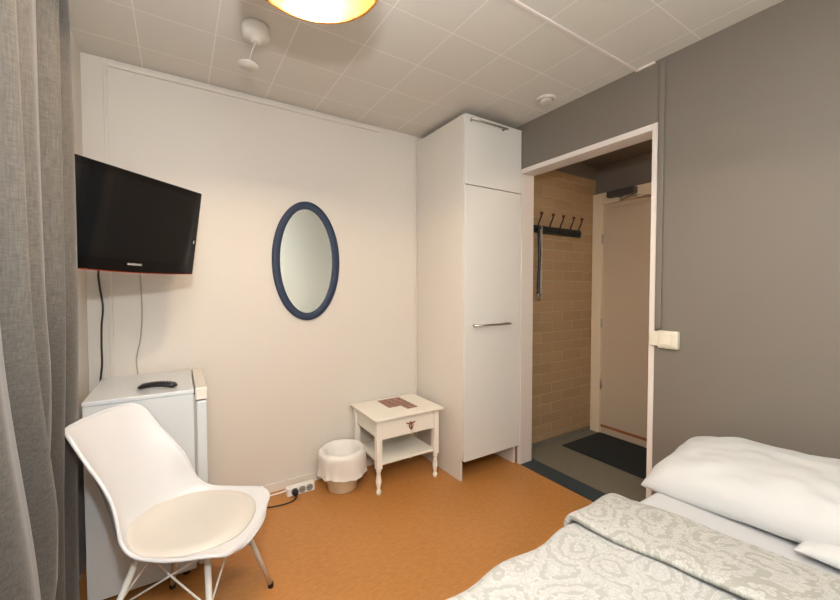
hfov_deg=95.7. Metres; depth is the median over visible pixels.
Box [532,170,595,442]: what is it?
wall
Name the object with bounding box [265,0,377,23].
pendant lamp
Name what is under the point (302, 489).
socket
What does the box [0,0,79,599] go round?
curtain
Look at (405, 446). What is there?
shelf
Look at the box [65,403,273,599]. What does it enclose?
shell chair
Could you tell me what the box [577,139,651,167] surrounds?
ceiling
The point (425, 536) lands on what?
floor
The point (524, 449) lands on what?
trim
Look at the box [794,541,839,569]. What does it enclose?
pillow
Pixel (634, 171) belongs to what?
wall
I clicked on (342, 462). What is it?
waste bin
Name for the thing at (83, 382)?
wall
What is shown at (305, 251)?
wall mirror
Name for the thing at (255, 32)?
smoke detector
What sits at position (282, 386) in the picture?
wall
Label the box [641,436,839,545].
pillow
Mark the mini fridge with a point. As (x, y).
(180, 410)
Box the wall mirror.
[272,201,338,319]
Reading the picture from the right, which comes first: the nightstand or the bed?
the bed
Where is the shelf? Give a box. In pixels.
[363,434,432,464]
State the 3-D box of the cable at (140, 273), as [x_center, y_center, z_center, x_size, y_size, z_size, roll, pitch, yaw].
[-1.410,0.519,1.909,0.035,1.433,0.398,-1,2,-35]
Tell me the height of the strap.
0.593 m
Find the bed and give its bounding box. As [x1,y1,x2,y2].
[641,492,839,575]
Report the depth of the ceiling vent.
2.36 m
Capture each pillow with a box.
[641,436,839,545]
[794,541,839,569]
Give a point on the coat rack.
(550, 230)
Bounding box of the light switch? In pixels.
[650,330,679,349]
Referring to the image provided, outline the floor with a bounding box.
[80,430,645,599]
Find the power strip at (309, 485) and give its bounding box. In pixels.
[286,479,314,496]
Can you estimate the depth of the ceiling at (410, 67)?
1.88 m
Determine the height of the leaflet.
0.002 m
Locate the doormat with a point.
(631, 458)
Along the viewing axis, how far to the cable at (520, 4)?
1.78 m
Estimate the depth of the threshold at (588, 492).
2.59 m
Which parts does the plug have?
cord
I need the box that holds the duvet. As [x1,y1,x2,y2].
[446,493,839,599]
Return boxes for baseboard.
[261,457,374,492]
[532,425,589,448]
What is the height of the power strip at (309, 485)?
0.053 m
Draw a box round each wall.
[70,29,88,578]
[80,52,422,485]
[514,0,839,494]
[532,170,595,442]
[596,152,651,194]
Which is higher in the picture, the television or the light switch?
the television
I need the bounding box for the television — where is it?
[75,154,201,273]
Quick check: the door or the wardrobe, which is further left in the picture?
the wardrobe
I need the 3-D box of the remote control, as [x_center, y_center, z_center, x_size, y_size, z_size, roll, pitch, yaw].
[-1.188,0.384,1.721,0.156,0.032,0.048,0,2,-12]
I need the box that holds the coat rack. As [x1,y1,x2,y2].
[533,211,583,237]
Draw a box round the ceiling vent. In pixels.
[536,94,555,104]
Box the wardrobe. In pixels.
[417,113,521,480]
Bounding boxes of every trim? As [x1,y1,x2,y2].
[103,62,379,376]
[517,122,657,497]
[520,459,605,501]
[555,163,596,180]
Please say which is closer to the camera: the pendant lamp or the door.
the pendant lamp
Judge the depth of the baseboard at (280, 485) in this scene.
2.52 m
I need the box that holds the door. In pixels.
[590,182,650,447]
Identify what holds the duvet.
on the bed
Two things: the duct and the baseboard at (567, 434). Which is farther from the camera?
the baseboard at (567, 434)
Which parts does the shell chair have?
leg, leg, leg, leg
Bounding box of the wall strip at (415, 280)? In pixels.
[414,144,416,436]
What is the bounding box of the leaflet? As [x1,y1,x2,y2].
[378,397,417,408]
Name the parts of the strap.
chain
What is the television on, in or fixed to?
attached to the wall
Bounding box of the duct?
[655,59,665,328]
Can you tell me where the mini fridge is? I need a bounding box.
[81,368,207,599]
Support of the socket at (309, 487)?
attached to the power strip at (309, 485)
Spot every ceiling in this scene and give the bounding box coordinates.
[69,0,783,137]
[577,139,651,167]
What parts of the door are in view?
sill, panel, closer arm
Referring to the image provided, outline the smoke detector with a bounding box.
[237,18,269,71]
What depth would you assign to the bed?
1.27 m
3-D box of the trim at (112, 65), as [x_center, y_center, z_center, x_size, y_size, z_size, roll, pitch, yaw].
[-0.960,-0.028,2.406,1.576,2.416,0.020,-1,2,-32]
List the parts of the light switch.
frame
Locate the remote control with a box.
[137,381,177,389]
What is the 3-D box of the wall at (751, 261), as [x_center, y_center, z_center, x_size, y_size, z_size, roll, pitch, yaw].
[1.309,0.000,2.026,0.122,2.500,3.100,-1,2,-32]
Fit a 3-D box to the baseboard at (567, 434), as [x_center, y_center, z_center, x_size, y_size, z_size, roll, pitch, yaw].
[1.197,1.192,3.292,1.008,0.040,0.006,-1,2,-32]
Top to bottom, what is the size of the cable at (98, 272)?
1.454 m
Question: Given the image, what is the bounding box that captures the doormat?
[562,432,646,478]
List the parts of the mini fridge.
panel, door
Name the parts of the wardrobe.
panel, handle, door, handle, door, panel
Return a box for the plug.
[267,488,298,507]
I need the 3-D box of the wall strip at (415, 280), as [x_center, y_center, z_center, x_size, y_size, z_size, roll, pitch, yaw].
[-0.036,-0.029,3.003,0.016,2.380,0.006,-1,2,-32]
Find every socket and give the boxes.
[299,486,305,492]
[306,484,312,490]
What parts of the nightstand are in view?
leg, panel, leg, drawer, drawer pull, leg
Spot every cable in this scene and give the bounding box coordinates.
[97,271,103,381]
[136,273,142,374]
[509,0,654,71]
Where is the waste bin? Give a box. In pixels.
[317,439,366,493]
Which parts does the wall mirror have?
glass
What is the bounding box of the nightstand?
[351,393,443,494]
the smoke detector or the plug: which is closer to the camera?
the smoke detector
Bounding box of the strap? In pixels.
[537,226,542,299]

